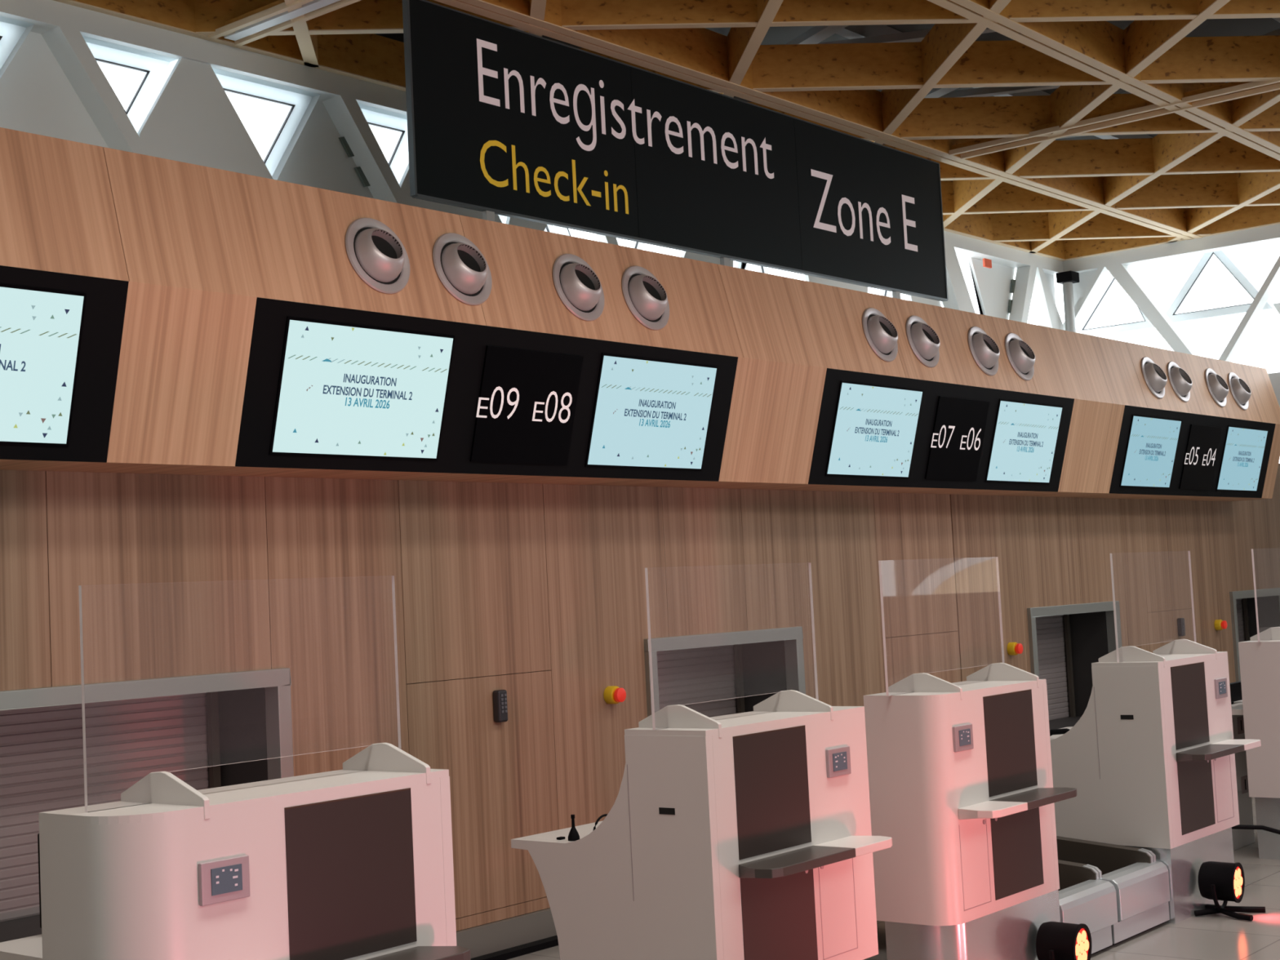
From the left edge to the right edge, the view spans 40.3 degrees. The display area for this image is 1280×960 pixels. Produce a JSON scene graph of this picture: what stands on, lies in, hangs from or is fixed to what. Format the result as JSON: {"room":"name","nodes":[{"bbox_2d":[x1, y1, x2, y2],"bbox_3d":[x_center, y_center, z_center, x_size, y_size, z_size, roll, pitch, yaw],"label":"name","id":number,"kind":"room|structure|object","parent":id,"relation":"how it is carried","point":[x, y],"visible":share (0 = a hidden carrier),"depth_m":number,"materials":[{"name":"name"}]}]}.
{"room":"airport terminal","nodes":[
{"label":"airport terminal","id":0,"kind":"room"},
{"bbox_2d":[0,463,1279,931],"bbox_3d":[-0.241,0.945,8.858,0.050,2.600,21.400,-6,-5,39],"label":"wall","id":1,"kind":"structure","parent":0,"point":[535,593],"depth_m":8.41,"materials":[{"name":"brown wood"}]},
{"bbox_2d":[0,692,209,922],"bbox_3d":[-2.257,1.298,6.971,0.017,0.848,1.361,-6,-5,39],"label":"roller shutter","id":2,"kind":"object","parent":1,"relation":"attached to","point":[42,766],"depth_m":6.98,"materials":[{"name":"grey metal"}]},
{"bbox_2d":[0,667,293,942],"bbox_3d":[-2.091,1.257,6.835,0.450,0.936,1.505,-6,-5,39],"label":"hatch","id":3,"kind":"object","parent":1,"relation":"attached to","point":[135,729],"visible":0.59,"depth_m":7.05,"materials":[{"name":"grey metal"}]},
{"bbox_2d":[493,689,507,722],"bbox_3d":[-0.659,1.071,8.254,0.048,0.152,0.064,-6,-5,39],"label":"keypad lock","id":4,"kind":"object","parent":1,"relation":"attached to","point":[500,696],"visible":1,"depth_m":8.23,"materials":[{"name":"grey"}]},
{"bbox_2d":[456,907,556,958],"bbox_3d":[-0.149,2.159,8.753,0.030,0.158,21.400,-6,-5,39],"label":"baseboard","id":5,"kind":"structure","parent":1,"relation":"attached to","point":[499,935],"depth_m":8.16,"materials":[{"name":"grey metal"}]},
{"bbox_2d":[471,935,558,959],"bbox_3d":[-0.107,2.218,8.717,0.069,0.030,21.400,-6,-5,39],"label":"trim","id":6,"kind":"structure","parent":1,"relation":"attached to","point":[531,947],"depth_m":8.14,"materials":[{"name":"black plastic"}]},
{"bbox_2d":[657,644,737,717],"bbox_3d":[0.182,1.372,9.930,0.017,0.848,1.295,-6,-5,39],"label":"roller shutter","id":7,"kind":"object","parent":1,"relation":"attached to","point":[690,676],"depth_m":10.16,"materials":[{"name":"grey metal"}]},
{"bbox_2d":[644,626,805,717],"bbox_3d":[0.348,1.330,9.795,0.450,0.936,1.439,-6,-5,39],"label":"hatch","id":8,"kind":"object","parent":1,"relation":"attached to","point":[690,669],"visible":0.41,"depth_m":10.19,"materials":[{"name":"grey metal"}]},
{"bbox_2d":[1035,614,1070,720],"bbox_3d":[2.955,1.455,13.295,0.017,0.848,1.359,-6,-5,39],"label":"roller shutter","id":9,"kind":"object","parent":1,"relation":"attached to","point":[1053,632],"depth_m":13.65,"materials":[{"name":"grey metal"}]},
{"bbox_2d":[1026,600,1122,729],"bbox_3d":[3.121,1.414,13.160,0.450,0.936,1.503,-6,-5,39],"label":"hatch","id":10,"kind":"object","parent":1,"relation":"attached to","point":[1064,640],"visible":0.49,"depth_m":13.65,"materials":[{"name":"grey metal"}]},
{"bbox_2d":[1229,587,1279,681],"bbox_3d":[5.571,1.488,16.133,0.450,0.936,1.470,-6,-5,39],"label":"hatch","id":11,"kind":"object","parent":1,"relation":"attached to","point":[1242,604],"visible":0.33,"depth_m":16.64,"materials":[{"name":"grey metal"}]},
{"bbox_2d":[0,127,1279,501],"bbox_3d":[-0.713,-0.588,8.029,0.576,1.152,19.460,-6,-5,39],"label":"wall","id":12,"kind":"structure","parent":0,"point":[196,247],"depth_m":7.48,"materials":[{"name":"brown wood"}]},
{"bbox_2d":[0,21,26,69],"bbox_3d":[-3.263,-1.917,8.255,0.054,0.625,0.785,-6,-5,39],"label":"window","id":13,"kind":"structure","parent":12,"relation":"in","point":[10,34],"depth_m":8.47,"materials":[{"name":"white"}]},
{"bbox_2d":[0,15,34,78],"bbox_3d":[-3.250,-1.919,8.243,0.150,0.621,0.780,-6,-5,39],"label":"trim","id":14,"kind":"structure","parent":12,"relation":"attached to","point":[28,26],"depth_m":8.47,"materials":[{"name":"white"}]},
{"bbox_2d":[0,31,108,147],"bbox_3d":[-2.889,-1.599,8.721,0.030,1.235,1.562,-6,-5,39],"label":"trim","id":15,"kind":"structure","parent":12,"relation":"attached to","point":[37,96],"depth_m":8.64,"materials":[{"name":"white paint"}]},
{"bbox_2d":[0,265,128,462],"bbox_3d":[-2.869,-0.417,5.068,0.182,0.639,3.107,-6,-5,39],"label":"housing","id":16,"kind":"object","parent":12,"relation":"attached to","point":[106,298],"visible":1,"depth_m":6.18,"materials":[{"name":"black plastic"}]},
{"bbox_2d":[0,283,87,447],"bbox_3d":[-2.269,-0.394,5.782,0.147,0.530,0.909,-6,-5,39],"label":"screen","id":17,"kind":"object","parent":16,"relation":"attached to","point":[41,329],"visible":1,"depth_m":6.01,"materials":[{"name":"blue glass"}]},
{"bbox_2d":[40,26,150,155],"bbox_3d":[-2.579,-1.600,8.948,0.160,1.235,0.968,-6,-5,39],"label":"trim","id":18,"kind":"structure","parent":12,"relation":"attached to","point":[68,46],"depth_m":8.74,"materials":[{"name":"white paint"}]},
{"bbox_2d":[85,41,169,128],"bbox_3d":[-2.682,-1.974,8.969,0.054,0.475,0.615,-6,-5,39],"label":"window","id":19,"kind":"structure","parent":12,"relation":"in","point":[153,69],"depth_m":9.04,"materials":[{"name":"white metal"}]},
{"bbox_2d":[82,35,177,133],"bbox_3d":[-2.668,-1.976,8.958,0.150,0.472,0.611,-6,-5,39],"label":"trim","id":20,"kind":"structure","parent":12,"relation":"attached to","point":[172,61],"depth_m":9.04,"materials":[{"name":"white"}]},
{"bbox_2d":[137,57,273,179],"bbox_3d":[-2.273,-1.595,9.248,0.030,1.235,0.900,-6,-5,39],"label":"trim","id":21,"kind":"structure","parent":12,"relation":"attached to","point":[192,119],"depth_m":9.20,"materials":[{"name":"white paint"}]},
{"bbox_2d":[215,73,312,175],"bbox_3d":[-2.119,-1.883,9.643,0.054,0.625,0.785,-6,-5,39],"label":"window","id":22,"kind":"structure","parent":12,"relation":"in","point":[297,103],"depth_m":9.73,"materials":[{"name":"white metal"}]},
{"bbox_2d":[212,67,320,179],"bbox_3d":[-2.105,-1.885,9.632,0.150,0.621,0.780,-6,-5,39],"label":"trim","id":23,"kind":"structure","parent":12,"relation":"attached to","point":[315,96],"depth_m":9.74,"materials":[{"name":"white"}]},
{"bbox_2d":[276,100,373,198],"bbox_3d":[-1.745,-1.565,10.110,0.030,1.235,1.562,-6,-5,39],"label":"trim","id":24,"kind":"structure","parent":12,"relation":"attached to","point":[317,158],"depth_m":10.03,"materials":[{"name":"white paint"}]},
{"bbox_2d":[322,95,409,205],"bbox_3d":[-1.435,-1.565,10.337,0.160,1.235,0.968,-6,-5,39],"label":"trim","id":25,"kind":"structure","parent":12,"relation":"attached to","point":[345,113],"depth_m":10.13,"materials":[{"name":"white paint"}]},
{"bbox_2d":[345,217,409,293],"bbox_3d":[-1.091,-0.934,7.255,0.199,0.332,0.344,-6,-5,39],"label":"air nozzle","id":26,"kind":"object","parent":12,"relation":"attached to","point":[375,253],"visible":1,"depth_m":7.20,"materials":[{"name":"silver metal"}]},
{"bbox_2d":[360,108,408,177],"bbox_3d":[-1.538,-1.940,10.358,0.054,0.475,0.615,-6,-5,39],"label":"window","id":27,"kind":"structure","parent":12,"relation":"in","point":[399,150],"depth_m":10.42,"materials":[{"name":"white"}]},
{"bbox_2d":[399,163,502,222],"bbox_3d":[-1.129,-1.561,10.637,0.030,1.235,0.900,-6,-5,39],"label":"trim","id":28,"kind":"structure","parent":12,"relation":"attached to","point":[404,184],"depth_m":10.49,"materials":[{"name":"white paint"}]},
{"bbox_2d":[432,232,492,305],"bbox_3d":[-0.778,-0.925,7.636,0.199,0.332,0.344,-6,-5,39],"label":"air nozzle","id":29,"kind":"object","parent":12,"relation":"attached to","point":[460,266],"visible":1,"depth_m":7.58,"materials":[{"name":"silver metal"}]},
{"bbox_2d":[235,297,737,481],"bbox_3d":[-0.531,-0.347,7.906,0.182,0.639,3.107,-6,-5,39],"label":"housing","id":30,"kind":"object","parent":12,"relation":"attached to","point":[518,402],"visible":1,"depth_m":7.78,"materials":[{"name":"black plastic"}]},
{"bbox_2d":[268,315,455,461],"bbox_3d":[-1.126,-0.360,7.170,0.147,0.530,0.909,-6,-5,39],"label":"screen","id":31,"kind":"object","parent":30,"relation":"attached to","point":[344,390],"visible":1,"depth_m":7.14,"materials":[{"name":"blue glass"}]},
{"bbox_2d":[584,352,718,471],"bbox_3d":[0.069,-0.324,8.620,0.147,0.530,0.909,-6,-5,39],"label":"screen","id":32,"kind":"object","parent":30,"relation":"attached to","point":[648,413],"visible":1,"depth_m":8.59,"materials":[{"name":"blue glass"}]},
{"bbox_2d":[0,0,1062,275],"bbox_3d":[-1.886,-2.264,9.876,0.160,0.142,18.756,-6,-5,39],"label":"trim","id":33,"kind":"structure","parent":12,"relation":"attached to","point":[46,15],"depth_m":9.40,"materials":[{"name":"white paint"}]},
{"bbox_2d":[53,0,1065,261],"bbox_3d":[-1.818,-2.460,9.825,0.060,0.275,18.756,-6,-5,39],"label":"trim","id":34,"kind":"structure","parent":12,"relation":"attached to","point":[372,58],"depth_m":9.90,"materials":[{"name":"white paint"}]},
{"bbox_2d":[552,253,604,320],"bbox_3d":[-0.290,-0.910,8.227,0.199,0.332,0.344,-6,-5,39],"label":"air nozzle","id":35,"kind":"object","parent":12,"relation":"attached to","point":[578,286],"visible":1,"depth_m":8.16,"materials":[{"name":"silver metal"}]},
{"bbox_2d":[621,266,669,329],"bbox_3d":[0.028,-0.900,8.613,0.199,0.332,0.344,-6,-5,39],"label":"air nozzle","id":36,"kind":"object","parent":12,"relation":"attached to","point":[646,298],"visible":0.99,"depth_m":8.55,"materials":[{"name":"silver metal"}]},
{"bbox_2d":[862,307,897,361],"bbox_3d":[1.417,-0.859,10.299,0.199,0.332,0.344,-6,-5,39],"label":"air nozzle","id":37,"kind":"object","parent":12,"relation":"attached to","point":[881,335],"visible":1,"depth_m":10.23,"materials":[{"name":"silver metal"}]},
{"bbox_2d":[905,315,940,367],"bbox_3d":[1.731,-0.849,10.680,0.199,0.332,0.344,-6,-5,39],"label":"air nozzle","id":38,"kind":"object","parent":12,"relation":"attached to","point":[923,340],"visible":1,"depth_m":10.61,"materials":[{"name":"silver metal"}]},
{"bbox_2d":[808,368,1074,492],"bbox_3d":[1.977,-0.272,10.950,0.182,0.639,3.107,-6,-5,39],"label":"housing","id":39,"kind":"object","parent":12,"relation":"attached to","point":[956,424],"visible":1,"depth_m":10.85,"materials":[{"name":"black plastic"}]},
{"bbox_2d":[825,380,923,479],"bbox_3d":[1.382,-0.284,10.213,0.147,0.530,0.909,-6,-5,39],"label":"screen","id":40,"kind":"object","parent":39,"relation":"attached to","point":[875,426],"visible":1,"depth_m":10.19,"materials":[{"name":"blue glass"}]},
{"bbox_2d":[985,398,1062,484],"bbox_3d":[2.577,-0.248,11.664,0.147,0.530,0.909,-6,-5,39],"label":"screen","id":41,"kind":"object","parent":39,"relation":"attached to","point":[1025,435],"visible":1,"depth_m":11.64,"materials":[{"name":"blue glass"}]},
{"bbox_2d":[942,244,975,313],"bbox_3d":[2.894,-1.436,15.575,0.140,1.235,0.940,-6,-5,39],"label":"trim","id":42,"kind":"structure","parent":12,"relation":"attached to","point":[958,296],"depth_m":15.39,"materials":[{"name":"white paint"}]},
{"bbox_2d":[967,326,999,375],"bbox_3d":[2.218,-0.834,11.271,0.199,0.332,0.344,-6,-5,39],"label":"air nozzle","id":43,"kind":"object","parent":12,"relation":"attached to","point":[984,349],"visible":0.98,"depth_m":11.19,"materials":[{"name":"silver metal"}]},
{"bbox_2d":[968,257,1014,319],"bbox_3d":[3.322,-1.412,16.258,0.030,1.235,0.860,-6,-5,39],"label":"trim","id":44,"kind":"structure","parent":12,"relation":"attached to","point":[992,286],"depth_m":16.23,"materials":[{"name":"white paint"}]},
{"bbox_2d":[1004,333,1035,380],"bbox_3d":[2.536,-0.825,11.657,0.199,0.332,0.344,-6,-5,39],"label":"air nozzle","id":45,"kind":"object","parent":12,"relation":"attached to","point":[1020,356],"visible":0.98,"depth_m":11.58,"materials":[{"name":"silver metal"}]},
{"bbox_2d":[1008,265,1036,323],"bbox_3d":[3.543,-1.416,16.361,0.140,1.235,0.700,-6,-5,39],"label":"trim","id":46,"kind":"structure","parent":12,"relation":"attached to","point":[1024,279],"depth_m":16.45,"materials":[{"name":"white paint"}]},
{"bbox_2d":[1031,267,1065,330],"bbox_3d":[3.948,-1.404,16.853,0.140,1.235,0.535,-6,-5,39],"label":"trim","id":47,"kind":"structure","parent":12,"relation":"attached to","point":[1046,313],"depth_m":16.77,"materials":[{"name":"white paint"}]},
{"bbox_2d":[1062,266,1107,329],"bbox_3d":[4.356,-1.399,16.930,0.470,1.275,0.100,-6,-5,39],"label":"trim","id":48,"kind":"structure","parent":12,"relation":"attached to","point":[1084,300],"depth_m":16.91,"materials":[{"name":"white paint"}]},
{"bbox_2d":[1141,356,1167,398],"bbox_3d":[3.926,-0.783,13.343,0.199,0.332,0.344,-6,-5,39],"label":"air nozzle","id":49,"kind":"object","parent":12,"relation":"attached to","point":[1154,377],"visible":0.99,"depth_m":13.26,"materials":[{"name":"silver metal"}]},
{"bbox_2d":[1166,361,1192,402],"bbox_3d":[4.239,-0.774,13.723,0.199,0.332,0.344,-6,-5,39],"label":"air nozzle","id":50,"kind":"object","parent":12,"relation":"attached to","point":[1180,382],"visible":1,"depth_m":13.64,"materials":[{"name":"silver metal"}]},
{"bbox_2d":[1109,404,1275,497],"bbox_3d":[4.486,-0.196,13.993,0.182,0.639,3.107,-6,-5,39],"label":"housing","id":51,"kind":"object","parent":12,"relation":"attached to","point":[1202,437],"visible":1,"depth_m":13.90,"materials":[{"name":"black plastic"}]},
{"bbox_2d":[1119,413,1182,488],"bbox_3d":[3.890,-0.209,13.257,0.147,0.530,0.909,-6,-5,39],"label":"screen","id":52,"kind":"object","parent":51,"relation":"attached to","point":[1153,441],"visible":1,"depth_m":13.23,"materials":[{"name":"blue glass"}]},
{"bbox_2d":[1215,425,1268,492],"bbox_3d":[5.086,-0.173,14.708,0.147,0.530,0.909,-6,-5,39],"label":"screen","id":53,"kind":"object","parent":51,"relation":"attached to","point":[1244,447],"visible":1,"depth_m":14.68,"materials":[{"name":"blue glass"}]},
{"bbox_2d":[1204,368,1228,407],"bbox_3d":[4.727,-0.759,14.315,0.199,0.332,0.344,-6,-5,39],"label":"air nozzle","id":54,"kind":"object","parent":12,"relation":"attached to","point":[1218,388],"visible":0.98,"depth_m":14.23,"materials":[{"name":"silver metal"}]},
{"bbox_2d":[1227,372,1251,409],"bbox_3d":[5.045,-0.749,14.701,0.199,0.332,0.344,-6,-5,39],"label":"air nozzle","id":55,"kind":"object","parent":12,"relation":"attached to","point":[1241,393],"visible":0.98,"depth_m":14.62,"materials":[{"name":"silver metal"}]},
{"bbox_3d":[-1.295,-0.947,9.774,2.470,0.090,21.400,-6,-5,39],"label":"trim","id":56,"kind":"structure","parent":12,"relation":"attached to","visible":0},
{"bbox_2d":[402,0,947,301],"bbox_3d":[0.507,-1.691,10.712,0.116,1.353,5.274,-6,-5,39],"label":"sign","id":57,"kind":"object","parent":56,"relation":"on","point":[503,120],"visible":0.97,"depth_m":10.11,"materials":[{"name":"black"}]},
{"bbox_2d":[1056,271,1079,332],"bbox_3d":[4.182,-1.406,16.889,0.165,1.220,0.175,-6,-5,39],"label":"post","id":58,"kind":"object","parent":56,"relation":"on","point":[1067,278],"visible":0.61,"depth_m":16.87,"materials":[{"name":"grey metal"}]},
{"bbox_2d":[506,796,1279,959],"bbox_3d":[5.697,1.538,1.748,26.000,0.100,38.000,-6,-5,39],"label":"floor","id":59,"kind":"structure","parent":0,"point":[1217,936],"depth_m":7.90,"materials":[{"name":"grey tile"}]},
{"bbox_2d":[0,575,471,959],"bbox_3d":[-1.070,1.130,4.437,1.038,1.735,1.020,-6,-5,39],"label":"desk","id":60,"kind":"object","parent":59,"relation":"on","point":[353,862],"depth_m":4.15,"materials":[{"name":"white plastic"}]},
{"bbox_2d":[365,946,471,959],"bbox_3d":[-0.624,1.210,4.284,0.170,0.044,0.474,-6,-5,39],"label":"shelf","id":61,"kind":"object","parent":60,"relation":"attached to","point":[384,953],"depth_m":4.38,"materials":[{"name":"grey laminate"}]},
{"bbox_2d":[511,562,892,959],"bbox_3d":[0.254,1.169,6.043,1.038,1.735,0.948,-6,-5,39],"label":"check-in counter","id":62,"kind":"object","parent":59,"relation":"on","point":[747,835],"depth_m":5.69,"materials":[{"name":"white plastic"}]},
{"bbox_2d":[738,845,855,878],"bbox_3d":[0.499,1.244,5.647,0.170,0.044,0.474,-6,-5,39],"label":"shelf","id":63,"kind":"object","parent":62,"relation":"attached to","point":[780,861],"depth_m":5.61,"materials":[{"name":"grey metal"}]},
{"bbox_2d":[813,835,892,857],"bbox_3d":[0.736,1.251,5.934,0.170,0.044,0.270,-6,-5,39],"label":"shelf","id":64,"kind":"object","parent":62,"relation":"attached to","point":[859,845],"depth_m":5.91,"materials":[{"name":"white plastic"}]},
{"bbox_2d":[863,556,1076,959],"bbox_3d":[1.165,1.197,7.149,1.038,1.735,0.950,-6,-5,39],"label":"check-in counter","id":65,"kind":"object","parent":59,"relation":"on","point":[960,773],"depth_m":6.75,"materials":[{"name":"white"}]},
{"bbox_2d":[958,800,1027,819],"bbox_3d":[1.346,1.270,6.674,0.170,0.044,0.270,-6,-5,39],"label":"shelf","id":66,"kind":"object","parent":65,"relation":"attached to","point":[967,810],"depth_m":6.63,"materials":[{"name":"white"}]},
{"bbox_2d":[989,787,1076,809],"bbox_3d":[1.582,1.277,6.961,0.170,0.044,0.474,-6,-5,39],"label":"shelf","id":67,"kind":"object","parent":65,"relation":"attached to","point":[1032,797],"depth_m":6.92,"materials":[{"name":"grey metal"}]},
{"bbox_2d":[1035,921,1091,959],"bbox_3d":[1.724,1.899,6.968,0.292,0.254,0.249,-6,-5,39],"label":"spotlight","id":68,"kind":"object","parent":59,"relation":"on","point":[1055,940],"visible":1,"depth_m":6.93,"materials":[{"name":"black plastic"}]},
{"bbox_2d":[1056,835,1170,955],"bbox_3d":[1.207,1.924,8.440,2.353,0.450,1.112,-6,-5,39],"label":"conveyor","id":69,"kind":"object","parent":59,"relation":"on","point":[1121,893],"visible":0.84,"depth_m":7.82,"materials":[{"name":"silver metal"}]},
{"bbox_2d":[1049,551,1261,924],"bbox_3d":[2.490,1.237,8.757,1.038,1.735,0.984,-6,-5,39],"label":"check-in counter","id":70,"kind":"object","parent":59,"relation":"on","point":[1149,759],"depth_m":8.34,"materials":[{"name":"white"}]},
{"bbox_2d":[1176,744,1244,761],"bbox_3d":[2.724,1.311,8.347,0.170,0.044,0.474,-6,-5,39],"label":"shelf","id":71,"kind":"object","parent":70,"relation":"attached to","point":[1184,753],"depth_m":8.29,"materials":[{"name":"grey laminate"}]},
{"bbox_2d":[1210,738,1261,751],"bbox_3d":[2.961,1.318,8.634,0.170,0.044,0.270,-6,-5,39],"label":"shelf","id":72,"kind":"object","parent":70,"relation":"attached to","point":[1247,744],"depth_m":8.60,"materials":[{"name":"white"}]},
{"bbox_2d":[1194,861,1265,920],"bbox_3d":[2.787,1.934,8.257,0.293,0.247,0.250,-6,-5,39],"label":"spotlight","id":73,"kind":"object","parent":59,"relation":"on","point":[1217,881],"visible":1,"depth_m":8.22,"materials":[{"name":"black plastic"}]},
{"bbox_2d":[1231,715,1254,850],"bbox_3d":[3.306,1.761,10.206,0.338,0.800,0.780,-6,-5,39],"label":"drawer pedestal","id":74,"kind":"object","parent":59,"relation":"on","point":[1241,837],"visible":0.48,"depth_m":10.25,"materials":[{"name":"white metal"}]},
{"bbox_2d":[1231,547,1279,859],"bbox_3d":[3.680,1.273,10.201,1.038,1.735,0.950,-6,-5,39],"label":"check-in counter","id":75,"kind":"object","parent":59,"relation":"on","point":[1260,656],"depth_m":9.77,"materials":[{"name":"white"}]},
{"bbox_2d":[704,17,1279,140],"bbox_3d":[3.468,-4.077,-0.258,22.400,0.150,28.256,-6,-5,39],"label":"ceiling","id":76,"kind":"structure","parent":0,"point":[782,35],"depth_m":12.25,"materials":[{"name":"grey"}]},
{"bbox_2d":[373,33,1219,181],"bbox_3d":[3.601,-3.651,-0.339,21.760,0.723,27.916,-6,-5,39],"label":"trim","id":77,"kind":"structure","parent":76,"relation":"attached to","point":[398,37],"depth_m":10.39,"materials":[{"name":"grey"}]},
{"bbox_2d":[284,0,319,67],"bbox_3d":[-1.223,-2.921,3.251,0.075,0.275,13.223,-2,-4,-6],"label":"trim","id":78,"kind":"structure","parent":77,"relation":"attached to","point":[308,44],"depth_m":9.40,"materials":[{"name":"brown wood"}]},
{"bbox_2d":[720,0,783,97],"bbox_3d":[1.238,-3.027,3.494,0.075,0.275,18.173,-2,-4,-6],"label":"trim","id":79,"kind":"structure","parent":77,"relation":"hanging from","point":[744,43],"depth_m":9.93,"materials":[{"name":"brown wood"}]},
{"bbox_2d":[434,0,1202,239],"bbox_3d":[-0.805,-2.566,8.993,0.150,0.285,18.756,-6,-5,39],"label":"ceiling beam","id":80,"kind":"structure","parent":77,"relation":"hanging from","point":[697,55],"depth_m":10.99,"materials":[{"name":"brown wood"}]},
{"bbox_2d":[871,0,1011,144],"bbox_3d":[2.401,-3.031,4.317,0.075,0.275,19.233,-2,-4,-6],"label":"beam","id":81,"kind":"structure","parent":77,"relation":"hanging from","point":[944,45],"depth_m":10.55,"materials":[{"name":"brown wood"}]},
{"bbox_2d":[748,93,1279,141],"bbox_3d":[4.583,-2.615,12.337,9.540,0.275,0.062,-2,-4,-6],"label":"beam","id":82,"kind":"structure","parent":77,"relation":"hanging from","point":[989,117],"depth_m":12.11,"materials":[{"name":"brown wood"}]},
{"bbox_2d":[882,136,1279,180],"bbox_3d":[4.465,-2.529,13.562,7.072,0.275,0.062,-2,-4,-6],"label":"beam","id":83,"kind":"structure","parent":77,"relation":"attached to","point":[1108,157],"depth_m":13.46,"materials":[{"name":"brown wood"}]},
{"bbox_2d":[942,0,1230,228],"bbox_3d":[3.514,-2.997,5.668,0.075,0.275,19.233,-2,-4,-6],"label":"beam","id":84,"kind":"structure","parent":77,"relation":"attached to","point":[1144,41],"depth_m":11.39,"materials":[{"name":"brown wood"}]},
{"bbox_2d":[991,212,1210,242],"bbox_3d":[4.231,-2.356,16.013,2.137,0.275,0.062,-2,-4,-6],"label":"trim","id":85,"kind":"structure","parent":77,"relation":"attached to","point":[1023,226],"depth_m":15.95,"materials":[{"name":"brown wood"}]},
{"bbox_2d":[927,0,1279,160],"bbox_3d":[0.535,-2.704,7.892,0.150,0.285,18.756,-6,-5,39],"label":"trim","id":86,"kind":"structure","parent":77,"relation":"attached to","point":[1095,48],"depth_m":10.55,"materials":[{"name":"brown wood"}]},
{"bbox_2d":[940,173,1279,214],"bbox_3d":[4.348,-2.443,14.788,4.605,0.275,0.062,-2,-4,-6],"label":"beam","id":87,"kind":"structure","parent":77,"relation":"attached to","point":[1191,190],"depth_m":14.76,"materials":[{"name":"brown wood"}]},
{"bbox_2d":[1029,82,1279,253],"bbox_3d":[4.627,-2.964,7.018,0.075,0.275,19.233,-2,-4,-6],"label":"beam","id":88,"kind":"structure","parent":77,"relation":"attached to","point":[1169,150],"depth_m":13.32,"materials":[{"name":"brown wood"}]},
{"bbox_2d":[1063,204,1279,260],"bbox_3d":[9.374,-2.823,12.740,13.550,0.275,0.060,-6,-5,39],"label":"trim","id":89,"kind":"structure","parent":77,"relation":"attached to","point":[1244,218],"depth_m":16.34,"materials":[{"name":"brown wood"}]},
{"bbox_2d":[1167,171,1279,242],"bbox_3d":[5.813,-2.984,7.600,0.075,0.275,17.686,-2,-4,-6],"label":"trim","id":90,"kind":"structure","parent":77,"relation":"hanging from","point":[1251,186],"depth_m":14.77,"materials":[{"name":"brown wood"}]},
{"bbox_3d":[3.216,-2.982,5.690,0.150,0.285,18.756,-6,-5,39],"label":"trim","id":91,"kind":"structure","parent":77,"relation":"hanging from","visible":0},
{"bbox_2d":[224,0,340,40],"bbox_3d":[3.021,-2.892,4.976,13.500,0.033,0.070,-6,-5,39],"label":"trim","id":92,"kind":"structure","parent":91,"relation":"attached to","point":[314,5],"depth_m":8.98,"materials":[{"name":"white"}]},
{"bbox_2d":[208,0,360,46],"bbox_3d":[3.002,-2.903,4.986,13.540,0.072,0.204,-6,-5,39],"label":"trim","id":93,"kind":"structure","parent":91,"relation":"attached to","point":[279,6],"depth_m":8.98,"materials":[{"name":"white metal"}]},
{"bbox_2d":[948,78,1279,159],"bbox_3d":[6.972,-2.853,8.737,12.180,0.072,0.204,-6,-5,39],"label":"beam","id":94,"kind":"structure","parent":91,"relation":"attached to","point":[1233,86],"depth_m":11.77,"materials":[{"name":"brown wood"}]},
{"bbox_2d":[784,17,1279,139],"bbox_3d":[1.796,-3.274,7.385,7.475,0.265,19.554,-6,-5,39],"label":"trim","id":95,"kind":"structure","parent":76,"relation":"attached to","point":[875,33],"depth_m":11.72,"materials":[{"name":"silver metal"}]},
{"bbox_2d":[1075,272,1155,336],"bbox_3d":[4.654,-1.822,17.243,0.920,0.750,0.054,-6,-5,39],"label":"window","id":96,"kind":"structure","parent":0,"point":[1146,324],"depth_m":17.26,"materials":[{"name":"white"}]},
{"bbox_3d":[13.944,-1.103,10.540,20.000,5.500,2.444,-6,-5,39],"label":"wall","id":97,"kind":"structure","parent":0,"visible":0},
{"bbox_2d":[194,0,1279,35],"bbox_3d":[4.817,-2.788,9.886,14.476,0.275,0.062,-2,-4,-6],"label":"ceiling","id":98,"kind":"structure","parent":97,"relation":"attached to","point":[362,16],"depth_m":9.43,"materials":[{"name":"brown wood"}]},
{"bbox_2d":[577,35,1279,93],"bbox_3d":[4.700,-2.702,11.112,12.008,0.275,0.062,-2,-4,-6],"label":"ceiling","id":99,"kind":"structure","parent":97,"relation":"attached to","point":[1011,63],"depth_m":10.83,"materials":[{"name":"brown wood"}]},
{"bbox_2d":[1105,263,1198,355],"bbox_3d":[4.976,-1.411,16.458,1.075,1.375,0.160,-6,-5,39],"label":"trim","id":100,"kind":"structure","parent":97,"relation":"attached to","point":[1123,274],"depth_m":16.50,"materials":[{"name":"white paint"}]},
{"bbox_2d":[1053,223,1279,277],"bbox_3d":[7.055,-2.386,14.769,7.760,0.142,0.160,-6,-5,39],"label":"trim","id":101,"kind":"structure","parent":97,"relation":"attached to","point":[1269,233],"depth_m":16.33,"materials":[{"name":"white paint"}]},
{"bbox_2d":[1165,249,1274,323],"bbox_3d":[5.450,-1.915,16.589,1.110,0.730,0.054,-6,-5,39],"label":"window","id":102,"kind":"structure","parent":97,"relation":"in","point":[1224,258],"depth_m":16.58,"materials":[{"name":"white metal"}]},
{"bbox_2d":[1218,255,1279,362],"bbox_3d":[5.604,-1.526,15.944,0.980,1.275,0.160,-6,-5,39],"label":"trim","id":103,"kind":"structure","parent":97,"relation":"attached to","point":[1233,347],"depth_m":15.91,"materials":[{"name":"white paint"}]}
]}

